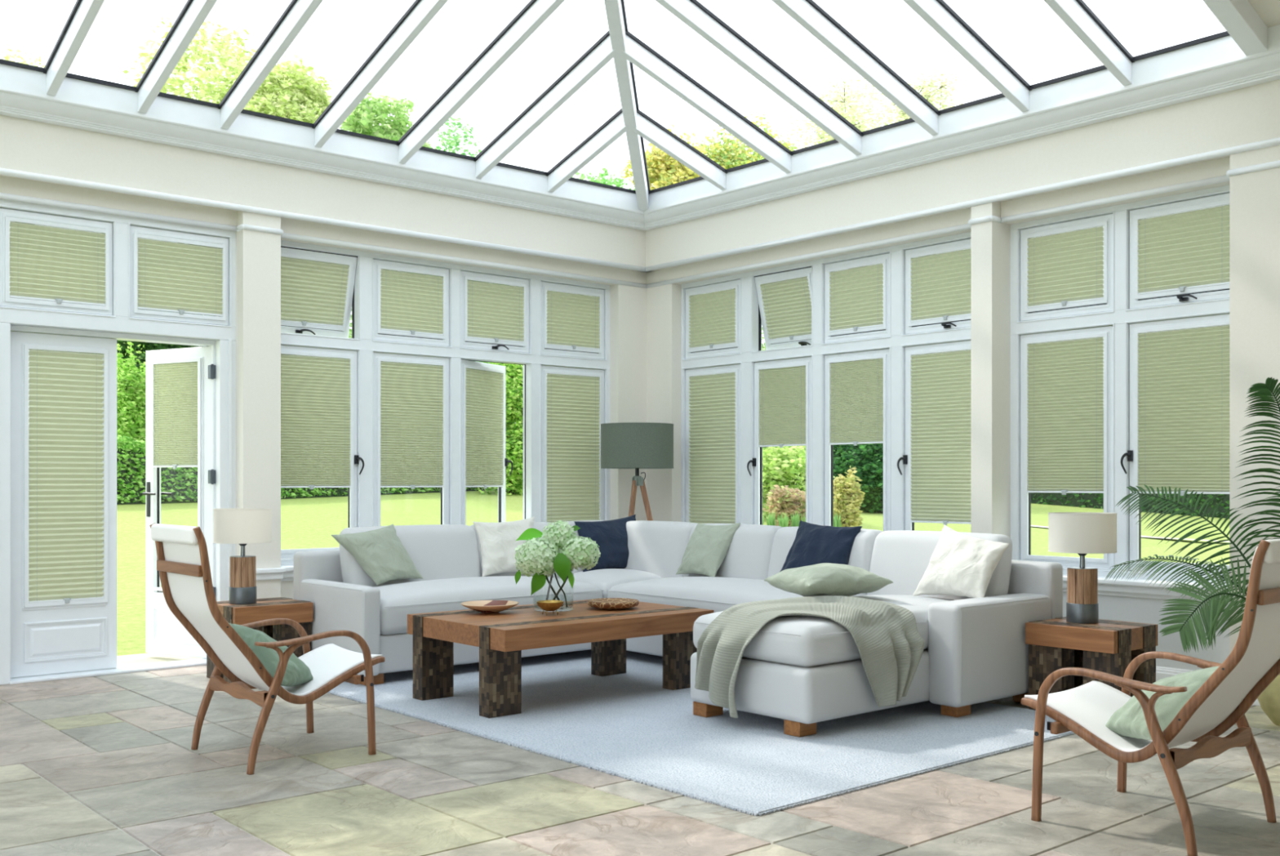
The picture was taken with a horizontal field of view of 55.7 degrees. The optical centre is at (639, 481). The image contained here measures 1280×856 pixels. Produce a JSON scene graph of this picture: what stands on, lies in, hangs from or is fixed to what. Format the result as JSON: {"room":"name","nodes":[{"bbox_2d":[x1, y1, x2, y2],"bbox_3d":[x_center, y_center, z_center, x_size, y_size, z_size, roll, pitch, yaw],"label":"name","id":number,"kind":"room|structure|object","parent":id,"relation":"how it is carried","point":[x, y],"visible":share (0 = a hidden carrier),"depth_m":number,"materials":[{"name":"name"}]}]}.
{"room":"sunroom","nodes":[
{"label":"sunroom","id":0,"kind":"room"},
{"bbox_2d":[0,115,648,599],"bbox_3d":[-2.858,-0.495,8.094,8.350,3.410,0.450,0,0,-41],"label":"wall","id":1,"kind":"structure","parent":0,"point":[25,145],"depth_m":8.15,"materials":[{"name":"beige paint"}]},
{"bbox_2d":[0,322,235,684],"bbox_3d":[-3.341,0.125,7.658,1.548,2.150,0.220,0,0,-41],"label":"door frame","id":2,"kind":"structure","parent":1,"relation":"in","point":[222,370],"depth_m":7.79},
{"bbox_2d":[10,331,116,677],"bbox_3d":[-3.576,0.136,7.509,0.624,2.088,0.062,0,0,-41],"label":"door","id":3,"kind":"structure","parent":2,"relation":"attached to","point":[71,637],"depth_m":7.45,"materials":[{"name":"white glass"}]},
{"bbox_2d":[23,344,107,607],"bbox_3d":[-3.546,-0.036,7.490,0.484,1.592,0.030,0,0,-41],"label":"blind","id":4,"kind":"object","parent":3,"relation":"attached to","point":[65,404],"visible":1,"depth_m":7.49,"materials":[{"name":"fabric"}]},
{"bbox_2d":[142,346,211,657],"bbox_3d":[-3.145,0.136,8.240,0.625,2.088,0.171,0,0,33],"label":"door","id":5,"kind":"structure","parent":2,"relation":"attached to","point":[165,633],"depth_m":8.27,"materials":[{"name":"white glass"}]},
{"bbox_2d":[151,357,201,591],"bbox_3d":[-3.156,-0.043,8.227,0.470,1.577,0.030,0,0,27],"label":"blind","id":6,"kind":"object","parent":5,"relation":"attached to","point":[175,387],"visible":0.94,"depth_m":8.24,"materials":[{"name":"fabric"}]},
{"bbox_2d":[0,198,235,340],"bbox_3d":[-3.319,-1.323,7.633,1.550,0.755,0.116,0,0,-41],"label":"window","id":7,"kind":"structure","parent":1,"relation":"in","point":[120,317],"depth_m":7.61,"materials":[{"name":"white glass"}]},
{"bbox_2d":[4,216,109,310],"bbox_3d":[-3.545,-1.324,7.379,0.593,0.504,0.030,0,0,-41],"label":"blind","id":8,"kind":"object","parent":7,"relation":"attached to","point":[46,264],"visible":1,"depth_m":7.37,"materials":[{"name":"fabric"}]},
{"bbox_2d":[133,232,226,320],"bbox_3d":[-2.982,-1.324,7.865,0.597,0.504,0.030,0,0,-41],"label":"blind","id":9,"kind":"object","parent":7,"relation":"attached to","point":[180,277],"visible":1,"depth_m":7.86,"materials":[{"name":"fabric"}]},
{"bbox_2d":[255,564,293,581],"bbox_3d":[-1.439,0.629,9.154,3.335,0.102,0.260,0,0,-41],"label":"trim","id":10,"kind":"structure","parent":1,"relation":"attached to","point":[286,572],"depth_m":8.13,"materials":[{"name":"white paint"}]},
{"bbox_2d":[280,240,609,564],"bbox_3d":[-1.537,-0.555,9.398,3.152,2.288,0.355,0,0,-41],"label":"window","id":11,"kind":"structure","parent":1,"relation":"in","point":[366,344],"depth_m":9.29,"materials":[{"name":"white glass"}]},
{"bbox_2d":[280,253,352,330],"bbox_3d":[-2.367,-1.348,8.600,0.654,0.490,0.127,0,0,-41],"label":"blind","id":12,"kind":"object","parent":11,"relation":"attached to","point":[313,290],"visible":0.69,"depth_m":8.63,"materials":[{"name":"fabric"}]},
{"bbox_2d":[280,350,353,552],"bbox_3d":[-2.322,-0.210,8.547,0.654,1.406,0.030,0,0,-41],"label":"blind","id":13,"kind":"object","parent":11,"relation":"attached to","point":[317,393],"visible":0.66,"depth_m":8.58,"materials":[{"name":"fabric"}]},
{"bbox_2d":[377,357,445,525],"bbox_3d":[-1.707,-0.210,9.077,0.582,1.406,0.030,0,0,-41],"label":"blind","id":14,"kind":"object","parent":11,"relation":"attached to","point":[411,395],"visible":0.92,"depth_m":9.07,"materials":[{"name":"fabric"}]},
{"bbox_2d":[377,264,445,338],"bbox_3d":[-1.707,-1.343,9.077,0.582,0.500,0.030,0,0,-41],"label":"blind","id":15,"kind":"object","parent":11,"relation":"attached to","point":[412,304],"visible":1,"depth_m":9.07,"materials":[{"name":"fabric"}]},
{"bbox_2d":[462,364,504,524],"bbox_3d":[-1.239,-0.210,9.653,0.030,1.406,0.582,0,0,26],"label":"blind","id":16,"kind":"object","parent":11,"relation":"attached to","point":[483,388],"visible":0.88,"depth_m":9.64,"materials":[{"name":"fabric"}]},
{"bbox_2d":[464,275,526,346],"bbox_3d":[-1.138,-1.343,9.569,0.582,0.500,0.030,0,0,-41],"label":"blind","id":17,"kind":"object","parent":11,"relation":"attached to","point":[495,313],"visible":1,"depth_m":9.56,"materials":[{"name":"fabric"}]},
{"bbox_2d":[543,369,601,522],"bbox_3d":[-0.553,-0.210,10.073,0.603,1.406,0.030,0,0,-41],"label":"blind","id":18,"kind":"object","parent":11,"relation":"attached to","point":[571,402],"visible":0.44,"depth_m":10.06,"materials":[{"name":"fabric"}]},
{"bbox_2d":[543,286,601,352],"bbox_3d":[-0.553,-1.343,10.073,0.603,0.500,0.030,0,0,-41],"label":"blind","id":19,"kind":"object","parent":11,"relation":"attached to","point":[571,322],"visible":1,"depth_m":10.07,"materials":[{"name":"fabric"}]},
{"bbox_2d":[0,648,1279,855],"bbox_3d":[0.195,1.240,4.442,8.200,0.080,9.770,0,0,-41],"label":"floor","id":20,"kind":"structure","parent":0,"point":[106,764],"depth_m":4.57,"materials":[{"name":"tile"}]},
{"bbox_2d":[206,596,312,682],"bbox_3d":[-2.345,0.969,7.454,0.503,0.462,0.459,0,0,-41],"label":"side table","id":21,"kind":"object","parent":20,"relation":"on","point":[299,611],"visible":0.39,"depth_m":7.36,"materials":[{"name":"brown wood"}]},
{"bbox_2d":[213,507,271,604],"bbox_3d":[-2.423,0.451,7.386,0.344,0.575,0.344,0,0,-41],"label":"table lamp","id":22,"kind":"object","parent":21,"relation":"on","point":[242,526],"visible":1,"depth_m":7.31,"materials":[{"name":"fabric"}]},
{"bbox_2d":[149,523,385,773],"bbox_3d":[-1.641,0.691,5.347,0.858,1.022,0.672,0,0,-41],"label":"armchair","id":23,"kind":"object","parent":20,"relation":"on","point":[183,564],"visible":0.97,"depth_m":5.21,"materials":[{"name":"white fabric"}]},
{"bbox_2d":[229,622,313,686],"bbox_3d":[-1.643,0.752,5.336,0.346,0.302,0.287,0,0,11],"label":"cushion","id":24,"kind":"object","parent":23,"relation":"on","point":[297,672],"visible":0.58,"depth_m":5.23,"materials":[{"name":"green fabric"}]},
{"bbox_2d":[600,422,673,520],"bbox_3d":[-0.028,0.367,9.834,0.598,1.672,0.611,0,0,-41],"label":"floor lamp","id":25,"kind":"object","parent":20,"relation":"on","point":[637,446],"visible":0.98,"depth_m":9.59,"materials":[{"name":"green fabric"}]},
{"bbox_2d":[293,520,1062,736],"bbox_3d":[0.063,0.743,7.200,2.785,0.913,3.771,0,0,-41],"label":"sectional sofa","id":26,"kind":"object","parent":20,"relation":"on","point":[802,670],"visible":0.61,"depth_m":7.07,"materials":[{"name":"grey fabric"}]},
{"bbox_2d":[331,523,423,584],"bbox_3d":[-1.668,0.458,7.690,0.571,0.372,0.232,0,0,-41],"label":"cushion","id":27,"kind":"object","parent":26,"relation":"on","point":[380,553],"visible":1,"depth_m":7.64,"materials":[{"name":"green fabric"}]},
{"bbox_2d":[339,524,481,586],"bbox_3d":[-1.500,0.513,7.982,0.992,0.454,0.270,0,0,-41],"label":"cushion","id":28,"kind":"object","parent":26,"relation":"on","point":[437,551],"depth_m":7.98,"materials":[{"name":"grey fabric"}]},
{"bbox_2d":[373,575,602,635],"bbox_3d":[-1.104,0.765,7.894,1.709,0.280,0.729,0,0,-41],"label":"seat cushion","id":29,"kind":"object","parent":26,"relation":"on","point":[396,599],"depth_m":7.55,"materials":[{"name":"grey fabric"}]},
{"bbox_2d":[472,516,534,576],"bbox_3d":[-0.901,0.443,8.394,0.563,0.394,0.217,0,0,-41],"label":"cushion","id":30,"kind":"object","parent":26,"relation":"on","point":[498,542],"visible":0.76,"depth_m":8.29,"materials":[{"name":"beige fabric"}]},
{"bbox_2d":[470,521,560,577],"bbox_3d":[-0.857,0.513,8.537,0.772,0.454,0.270,0,0,-41],"label":"cushion","id":31,"kind":"object","parent":26,"relation":"on","point":[540,526],"depth_m":8.27,"materials":[{"name":"grey fabric"}]},
{"bbox_2d":[564,520,604,573],"bbox_3d":[-0.312,0.513,9.008,0.732,0.454,0.270,0,0,-41],"label":"cushion","id":32,"kind":"object","parent":26,"relation":"on","point":[571,522],"depth_m":8.80,"materials":[{"name":"grey fabric"}]},
{"bbox_2d":[573,514,635,571],"bbox_3d":[-0.214,0.450,8.918,0.671,0.409,0.237,0,0,-41],"label":"cushion","id":33,"kind":"object","parent":26,"relation":"on","point":[611,535],"visible":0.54,"depth_m":8.83,"materials":[{"name":"blue fabric"}]},
{"bbox_2d":[567,568,662,597],"bbox_3d":[-0.191,0.765,8.692,0.746,0.280,0.706,0,0,-41],"label":"seat cushion","id":34,"kind":"object","parent":26,"relation":"on","point":[604,579],"depth_m":8.47,"materials":[{"name":"grey fabric"}]},
{"bbox_2d":[625,520,697,577],"bbox_3d":[0.125,0.513,8.827,0.270,0.454,0.792,0,0,-41],"label":"cushion","id":35,"kind":"object","parent":26,"relation":"on","point":[656,548],"depth_m":8.68,"materials":[{"name":"grey fabric"}]},
{"bbox_2d":[675,522,740,576],"bbox_3d":[0.454,0.457,8.252,0.265,0.362,0.435,0,0,-41],"label":"cushion","id":36,"kind":"object","parent":26,"relation":"on","point":[707,547],"visible":0.98,"depth_m":8.17,"materials":[{"name":"green fabric"}]},
{"bbox_2d":[683,523,782,579],"bbox_3d":[0.635,0.513,8.236,0.270,0.454,0.832,0,0,-41],"label":"cushion","id":37,"kind":"object","parent":26,"relation":"on","point":[749,553],"depth_m":8.01,"materials":[{"name":"grey fabric"}]},
{"bbox_2d":[607,576,860,612],"bbox_3d":[0.633,0.760,7.733,0.759,0.280,1.844,0,0,-41],"label":"seat cushion","id":38,"kind":"object","parent":26,"relation":"on","point":[717,593],"depth_m":7.60,"materials":[{"name":"grey fabric"}]},
{"bbox_2d":[694,595,924,717],"bbox_3d":[0.855,0.856,5.969,1.043,0.542,0.644,0,0,-27],"label":"throw blanket","id":39,"kind":"object","parent":26,"relation":"on","point":[886,636],"visible":1,"depth_m":5.88,"materials":[{"name":"green fabric"}]},
{"bbox_2d":[780,520,862,571],"bbox_3d":[1.108,0.440,7.522,0.250,0.389,0.538,0,0,-41],"label":"cushion","id":40,"kind":"object","parent":26,"relation":"on","point":[813,544],"visible":0.63,"depth_m":7.46,"materials":[{"name":"blue fabric"}]},
{"bbox_2d":[693,594,956,666],"bbox_3d":[1.136,0.742,6.424,1.669,0.244,0.822,0,0,-41],"label":"cushion","id":41,"kind":"object","parent":26,"relation":"on","point":[788,640],"depth_m":5.77,"materials":[{"name":"grey fabric"}]},
{"bbox_2d":[767,526,882,595],"bbox_3d":[1.164,0.513,7.623,0.270,0.454,0.852,0,0,-41],"label":"cushion","id":42,"kind":"object","parent":26,"relation":"on","point":[780,540],"depth_m":7.74,"materials":[{"name":"grey fabric"}]},
{"bbox_2d":[764,562,893,596],"bbox_3d":[1.043,0.529,6.459,0.600,0.186,0.474,0,0,-36],"label":"cushion","id":43,"kind":"object","parent":26,"relation":"on","point":[824,578],"visible":0.97,"depth_m":6.33,"materials":[{"name":"green fabric"}]},
{"bbox_2d":[866,529,1012,599],"bbox_3d":[1.715,0.513,6.985,0.270,0.454,0.897,0,0,-41],"label":"cushion","id":44,"kind":"object","parent":26,"relation":"on","point":[903,557],"depth_m":7.02,"materials":[{"name":"grey fabric"}]},
{"bbox_2d":[912,524,1009,597],"bbox_3d":[1.761,0.440,6.651,0.260,0.398,0.477,0,0,-32],"label":"cushion","id":45,"kind":"object","parent":26,"relation":"on","point":[961,564],"visible":0.98,"depth_m":6.58,"materials":[{"name":"beige fabric"}]},
{"bbox_2d":[328,649,1074,815],"bbox_3d":[0.166,1.193,6.570,2.533,0.012,3.710,0,0,-41],"label":"rug","id":46,"kind":"object","parent":20,"relation":"on","point":[626,725],"visible":0.86,"depth_m":5.72,"materials":[{"name":"grey carpet"}]},
{"bbox_2d":[407,599,714,717],"bbox_3d":[-0.433,0.958,6.818,1.453,0.456,0.954,0,0,-41],"label":"coffee table","id":47,"kind":"object","parent":46,"relation":"on","point":[500,637],"visible":0.92,"depth_m":6.56,"materials":[{"name":"brown wood"}]},
{"bbox_2d":[461,600,519,613],"bbox_3d":[-0.841,0.704,6.790,0.324,0.053,0.324,0,0,-41],"label":"plate","id":48,"kind":"object","parent":47,"relation":"on","point":[482,606],"visible":1,"depth_m":6.75,"materials":[{"name":"beige wood"}]},
{"bbox_2d":[536,600,564,615],"bbox_3d":[-0.495,0.694,6.673,0.152,0.074,0.152,0,0,-41],"label":"footed bowl","id":49,"kind":"object","parent":47,"relation":"on","point":[547,605],"visible":1,"depth_m":6.63,"materials":[{"name":"gold metal"}]},
{"bbox_2d":[533,568,573,610],"bbox_3d":[-0.495,0.586,6.917,0.232,0.287,0.232,0,0,-41],"label":"glass vase","id":50,"kind":"object","parent":47,"relation":"on","point":[561,608],"visible":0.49,"depth_m":6.92,"materials":[{"name":"glass"}]},
{"bbox_2d":[514,536,563,606],"bbox_3d":[-0.583,0.512,6.859,0.264,0.402,0.267,0,0,24],"label":"hydrangea","id":51,"kind":"object","parent":50,"relation":"in","point":[539,558],"visible":0.94,"depth_m":6.77,"materials":[{"name":"green plant"}]},
{"bbox_2d":[515,520,580,599],"bbox_3d":[-0.517,0.466,6.923,0.340,0.493,0.221,0,0,-41],"label":"hydrangea","id":52,"kind":"object","parent":50,"relation":"in","point":[559,534],"visible":0.72,"depth_m":6.90,"materials":[{"name":"green plant"}]},
{"bbox_2d":[552,535,600,599],"bbox_3d":[-0.372,0.510,6.877,0.322,0.407,0.241,0,0,-41],"label":"hydrangea","id":53,"kind":"object","parent":50,"relation":"in","point":[580,553],"visible":0.98,"depth_m":6.81,"materials":[{"name":"green plant"}]},
{"bbox_2d":[586,597,639,608],"bbox_3d":[-0.156,0.708,7.009,0.306,0.046,0.306,0,0,-41],"label":"dish","id":54,"kind":"object","parent":47,"relation":"on","point":[601,602],"visible":1,"depth_m":6.92,"materials":[{"name":"brown wood"}]},
{"bbox_2d":[1025,616,1158,709],"bbox_3d":[2.364,0.969,6.341,0.459,0.462,0.503,0,0,-41],"label":"side table","id":55,"kind":"object","parent":20,"relation":"on","point":[1107,646],"visible":0.58,"depth_m":6.24,"materials":[{"name":"brown wood"}]},
{"bbox_2d":[1048,511,1117,622],"bbox_3d":[2.336,0.451,6.392,0.344,0.575,0.344,0,0,-14],"label":"table lamp","id":56,"kind":"object","parent":55,"relation":"on","point":[1082,533],"visible":1,"depth_m":6.31,"materials":[{"name":"fabric"}]},
{"bbox_2d":[1021,538,1279,855],"bbox_3d":[1.863,0.691,4.239,0.672,1.022,0.858,0,0,-41],"label":"armchair","id":57,"kind":"object","parent":20,"relation":"on","point":[1223,700],"visible":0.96,"depth_m":4.11,"materials":[{"name":"brown wood"}]},
{"bbox_2d":[1105,666,1218,739],"bbox_3d":[1.861,0.753,4.216,0.354,0.289,0.326,0,0,-14],"label":"cushion","id":58,"kind":"object","parent":57,"relation":"on","point":[1129,720],"visible":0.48,"depth_m":4.14,"materials":[{"name":"green fabric"}]},
{"bbox_2d":[1104,377,1279,725],"bbox_3d":[3.099,0.332,6.014,0.892,1.736,1.871,0,0,-41],"label":"potted palm","id":59,"kind":"object","parent":20,"relation":"on","point":[1268,700],"visible":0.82,"depth_m":6.11,"materials":[{"name":"green plant"}]},
{"bbox_2d":[0,0,1279,210],"bbox_3d":[0.126,-2.904,4.270,8.270,1.408,9.700,0,0,-41],"label":"ceiling","id":60,"kind":"structure","parent":0,"point":[1252,27],"depth_m":7.62,"materials":[{"name":"white paint"}]},
{"bbox_2d":[639,79,1279,670],"bbox_3d":[3.155,-0.495,7.050,0.450,3.410,9.850,0,0,-41],"label":"wall","id":61,"kind":"structure","parent":0,"point":[1249,114],"depth_m":7.75,"materials":[{"name":"beige paint"}]},
{"bbox_2d":[0,46,1279,231],"bbox_3d":[0.167,-2.197,4.199,7.840,0.121,9.440,0,0,-41],"label":"trim","id":62,"kind":"structure","parent":61,"relation":"attached to","point":[1245,71],"depth_m":7.88,"materials":[{"name":"white paint"}]},
{"bbox_2d":[681,231,970,530],"bbox_3d":[1.420,-0.555,9.158,0.237,2.290,3.110,0,0,-41],"label":"window","id":63,"kind":"structure","parent":61,"relation":"in","point":[899,339],"depth_m":9.09,"materials":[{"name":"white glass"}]},
{"bbox_2d":[687,368,737,523],"bbox_3d":[0.596,-0.210,10.003,0.030,1.406,0.594,0,0,-41],"label":"blind","id":64,"kind":"object","parent":63,"relation":"attached to","point":[711,397],"visible":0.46,"depth_m":10.00,"materials":[{"name":"fabric"}]},
{"bbox_2d":[687,284,737,352],"bbox_3d":[0.596,-1.343,10.003,0.030,0.500,0.594,0,0,-41],"label":"blind","id":65,"kind":"object","parent":63,"relation":"attached to","point":[711,320],"visible":1,"depth_m":10.00,"materials":[{"name":"fabric"}]},
{"bbox_2d":[756,361,808,524],"bbox_3d":[1.105,-0.210,9.413,0.030,1.406,0.542,0,0,-41],"label":"blind","id":66,"kind":"object","parent":63,"relation":"attached to","point":[783,393],"visible":0.87,"depth_m":9.41,"materials":[{"name":"fabric"}]},
{"bbox_2d":[757,272,811,343],"bbox_3d":[1.157,-1.348,9.459,0.127,0.490,0.542,0,0,-41],"label":"blind","id":67,"kind":"object","parent":63,"relation":"attached to","point":[786,301],"visible":0.83,"depth_m":9.47,"materials":[{"name":"fabric"}]},
{"bbox_2d":[826,354,886,530],"bbox_3d":[1.582,-0.210,8.860,0.030,1.406,0.543,0,0,-41],"label":"blind","id":68,"kind":"object","parent":63,"relation":"attached to","point":[856,390],"visible":0.88,"depth_m":8.86,"materials":[{"name":"fabric"}]},
{"bbox_2d":[826,258,886,335],"bbox_3d":[1.582,-1.343,8.860,0.030,0.500,0.543,0,0,-41],"label":"blind","id":69,"kind":"object","parent":63,"relation":"attached to","point":[855,298],"visible":1,"depth_m":8.86,"materials":[{"name":"fabric"}]},
{"bbox_2d":[907,345,970,529],"bbox_3d":[2.091,-0.210,8.270,0.030,1.406,0.628,0,0,-41],"label":"blind","id":70,"kind":"object","parent":63,"relation":"attached to","point":[939,383],"visible":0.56,"depth_m":8.32,"materials":[{"name":"fabric"}]},
{"bbox_2d":[907,244,970,326],"bbox_3d":[2.091,-1.343,8.270,0.030,0.500,0.628,0,0,-41],"label":"blind","id":71,"kind":"object","parent":63,"relation":"attached to","point":[939,285],"visible":0.69,"depth_m":8.31,"materials":[{"name":"fabric"}]},
{"bbox_2d":[1009,184,1229,583],"bbox_3d":[2.935,-0.555,7.335,0.150,2.290,1.570,0,0,-41],"label":"window","id":72,"kind":"structure","parent":61,"relation":"in","point":[1122,314],"depth_m":7.34,"materials":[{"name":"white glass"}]},
{"bbox_2d":[1024,332,1107,562],"bbox_3d":[2.668,-0.210,7.602,0.030,1.406,0.567,0,0,-41],"label":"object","id":73,"kind":"object","parent":72,"relation":"attached to","point":[1066,445],"visible":1,"depth_m":7.60,"materials":[{"name":"fabric"}]},
{"bbox_2d":[1024,220,1107,312],"bbox_3d":[2.668,-1.343,7.602,0.030,0.500,0.567,0,0,-41],"label":"blind","id":74,"kind":"object","parent":72,"relation":"attached to","point":[1062,269],"visible":1,"depth_m":7.59,"materials":[{"name":"fabric"}]},
{"bbox_2d":[1133,320,1229,568],"bbox_3d":[3.156,-0.210,7.036,0.030,1.406,0.588,0,0,-41],"label":"blind","id":75,"kind":"object","parent":72,"relation":"attached to","point":[1181,377],"visible":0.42,"depth_m":7.04,"materials":[{"name":"fabric"}]},
{"bbox_2d":[1133,200,1229,299],"bbox_3d":[3.156,-1.343,7.036,0.030,0.500,0.588,0,0,-41],"label":"blind","id":76,"kind":"object","parent":72,"relation":"attached to","point":[1184,252],"visible":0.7,"depth_m":7.04,"materials":[{"name":"fabric"}]},
{"bbox_2d":[1062,573,1229,604],"bbox_3d":[1.815,0.629,8.476,0.175,0.102,4.660,0,0,-41],"label":"windowsill","id":77,"kind":"structure","parent":61,"relation":"attached to","point":[1108,586],"depth_m":7.11,"materials":[{"name":"white paint"}]},
{"bbox_2d":[1155,666,1260,705],"bbox_3d":[3.139,1.137,6.818,0.158,0.125,9.520,0,0,-41],"label":"baseboard","id":78,"kind":"structure","parent":61,"relation":"attached to","point":[1161,672],"depth_m":7.00,"materials":[{"name":"white paint"}]},
{"label":"outside","id":79,"kind":"structure","parent":0,"visible":0},
{"bbox_2d":[28,428,1229,655],"bbox_3d":[-2.463,-2.096,53.357,114.000,6.662,108.000,0,0,-41],"label":"lawn","id":80,"kind":"structure","parent":79,"point":[308,522],"depth_m":20.58,"materials":[{"name":"green plant"}]},
{"bbox_2d":[0,44,44,224],"bbox_3d":[-19.331,-7.071,38.090,3.659,13.012,3.766,0,0,13],"label":"tree","id":81,"kind":"object","parent":80,"relation":"on","point":[8,55],"visible":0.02,"depth_m":37.69,"materials":[{"name":"green plant"}]},
{"bbox_2d":[116,341,146,440],"bbox_3d":[-10.867,-1.246,25.615,1.248,3.896,1.233,0,0,-41],"label":"yew tree","id":82,"kind":"object","parent":80,"relation":"on","point":[131,384],"visible":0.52,"depth_m":25.33,"materials":[{"name":"green plant"}]},
{"bbox_2d":[80,242,211,432],"bbox_3d":[-11.570,-2.750,30.976,5.755,7.276,5.419,0,0,-12],"label":"evergreen tree","id":83,"kind":"object","parent":80,"relation":"on","point":[148,345],"visible":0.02,"depth_m":29.37,"materials":[{"name":"green plant"}]},
{"bbox_2d":[122,16,324,248],"bbox_3d":[-12.707,-7.204,35.498,7.517,13.823,5.782,0,0,-8],"label":"tree","id":84,"kind":"object","parent":80,"relation":"on","point":[236,64],"visible":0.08,"depth_m":34.74,"materials":[{"name":"green plant"}]},
{"bbox_2d":[28,435,520,504],"bbox_3d":[-7.984,-0.315,25.322,1.807,1.676,19.257,0,0,42],"label":"hedge","id":85,"kind":"object","parent":80,"relation":"on","point":[182,482],"visible":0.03,"depth_m":23.12,"materials":[{"name":"green plant"}]},
{"bbox_2d":[243,53,333,355],"bbox_3d":[-9.188,-5.396,30.760,3.444,10.940,3.205,0,0,14],"label":"tree","id":86,"kind":"object","parent":80,"relation":"on","point":[288,91],"visible":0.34,"depth_m":30.03,"materials":[{"name":"green plant"}]},
{"bbox_2d":[338,91,431,439],"bbox_3d":[-6.254,-4.554,29.173,2.869,9.603,2.379,0,0,-8],"label":"tree","id":87,"kind":"object","parent":80,"relation":"on","point":[362,120],"visible":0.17,"depth_m":28.50,"materials":[{"name":"green plant"}]},
{"bbox_2d":[393,116,516,369],"bbox_3d":[-5.121,-4.726,34.048,5.562,11.469,5.884,0,0,5],"label":"tree","id":88,"kind":"object","parent":80,"relation":"on","point":[455,138],"visible":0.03,"depth_m":34.32,"materials":[{"name":"green plant"}]},
{"bbox_2d":[477,361,523,495],"bbox_3d":[-2.988,-1.086,27.992,2.105,4.546,2.045,0,0,-44],"label":"hedge","id":89,"kind":"object","parent":80,"relation":"on","point":[513,372],"visible":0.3,"depth_m":27.35,"materials":[{"name":"green plant"}]},
{"bbox_2d":[572,167,635,294],"bbox_3d":[-1.008,-4.643,35.942,3.735,9.222,3.936,0,0,-38],"label":"tree","id":90,"kind":"object","parent":80,"relation":"on","point":[602,180],"visible":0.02,"depth_m":35.48,"materials":[{"name":"green plant"}]},
{"bbox_2d":[620,124,715,190],"bbox_3d":[0.810,-4.734,32.921,2.646,9.843,3.026,0,0,23],"label":"tree","id":91,"kind":"object","parent":80,"relation":"on","point":[663,170],"visible":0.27,"depth_m":32.16,"materials":[{"name":"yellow plant"}]},
{"bbox_2d":[695,109,798,293],"bbox_3d":[3.279,-5.808,38.298,3.651,11.531,3.623,0,0,-41],"label":"tree","id":92,"kind":"object","parent":80,"relation":"on","point":[727,157],"visible":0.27,"depth_m":37.67,"materials":[{"name":"green plant"}]},
{"bbox_2d":[777,511,788,527],"bbox_3d":[2.326,0.673,19.699,0.194,0.398,0.214,0,0,-11],"label":"plant","id":93,"kind":"object","parent":80,"relation":"on","point":[783,522],"visible":0.54,"depth_m":19.66,"materials":[{"name":"green plant"}]},
{"bbox_2d":[762,484,805,526],"bbox_3d":[2.559,0.488,20.929,0.876,0.893,0.844,0,0,-11],"label":"shrub","id":94,"kind":"object","parent":80,"relation":"on","point":[783,500],"visible":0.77,"depth_m":20.71,"materials":[{"name":"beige plant"}]},
{"bbox_2d":[762,445,835,517],"bbox_3d":[2.724,0.031,22.506,1.751,1.772,1.690,0,0,43],"label":"shrub","id":95,"kind":"object","parent":80,"relation":"on","point":[783,466],"visible":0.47,"depth_m":22.07,"materials":[{"name":"green plant"}]},
{"bbox_2d":[786,64,910,360],"bbox_3d":[7.207,-7.262,42.019,4.616,14.176,4.685,0,0,39],"label":"tree","id":96,"kind":"object","parent":80,"relation":"on","point":[846,97],"visible":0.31,"depth_m":41.12,"materials":[{"name":"green plant"}]},
{"bbox_2d":[833,465,865,526],"bbox_3d":[3.476,0.366,20.411,0.595,1.279,0.608,0,0,-9],"label":"shrub","id":97,"kind":"object","parent":80,"relation":"on","point":[848,496],"visible":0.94,"depth_m":20.27,"materials":[{"name":"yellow plant"}]},
{"bbox_2d":[833,443,883,512],"bbox_3d":[4.847,-0.131,25.470,2.330,2.146,2.288,0,0,21],"label":"shrub","id":98,"kind":"object","parent":80,"relation":"on","point":[868,458],"visible":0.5,"depth_m":24.81,"materials":[{"name":"green plant"}]},
{"bbox_2d":[881,60,964,254],"bbox_3d":[12.026,-8.910,49.689,3.597,16.750,3.218,0,0,-22],"label":"tree","id":99,"kind":"object","parent":80,"relation":"on","point":[926,93],"visible":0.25,"depth_m":49.24,"materials":[{"name":"green plant"}]},
{"bbox_2d":[866,509,1229,542],"bbox_3d":[10.821,0.558,18.588,0.674,0.858,34.000,0,0,-41],"label":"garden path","id":100,"kind":"structure","parent":80,"relation":"on","point":[867,509],"depth_m":20.59,"materials":[{"name":"stone"}]},
{"bbox_2d":[1031,406,1229,518],"bbox_3d":[14.481,-0.607,24.384,1.996,3.152,26.140,0,0,-42],"label":"hedge","id":101,"kind":"object","parent":80,"relation":"on","point":[1070,499],"visible":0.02,"depth_m":26.78,"materials":[{"name":"green plant"}]},
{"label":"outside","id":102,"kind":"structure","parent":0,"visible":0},
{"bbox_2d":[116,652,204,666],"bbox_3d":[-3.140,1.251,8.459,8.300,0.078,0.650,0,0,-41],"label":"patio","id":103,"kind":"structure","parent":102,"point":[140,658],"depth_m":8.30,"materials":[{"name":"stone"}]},
{"bbox_3d":[3.414,-0.500,0.636,8.400,3.400,0.200,0,0,-41],"label":"wall","id":104,"kind":"structure","parent":0,"visible":0},
{"bbox_2d":[0,137,1279,288],"bbox_3d":[0.172,-1.749,4.267,7.936,0.158,9.536,0,0,-41],"label":"trim","id":105,"kind":"structure","parent":104,"relation":"attached to","point":[1276,141],"depth_m":8.01,"materials":[{"name":"white paint"}]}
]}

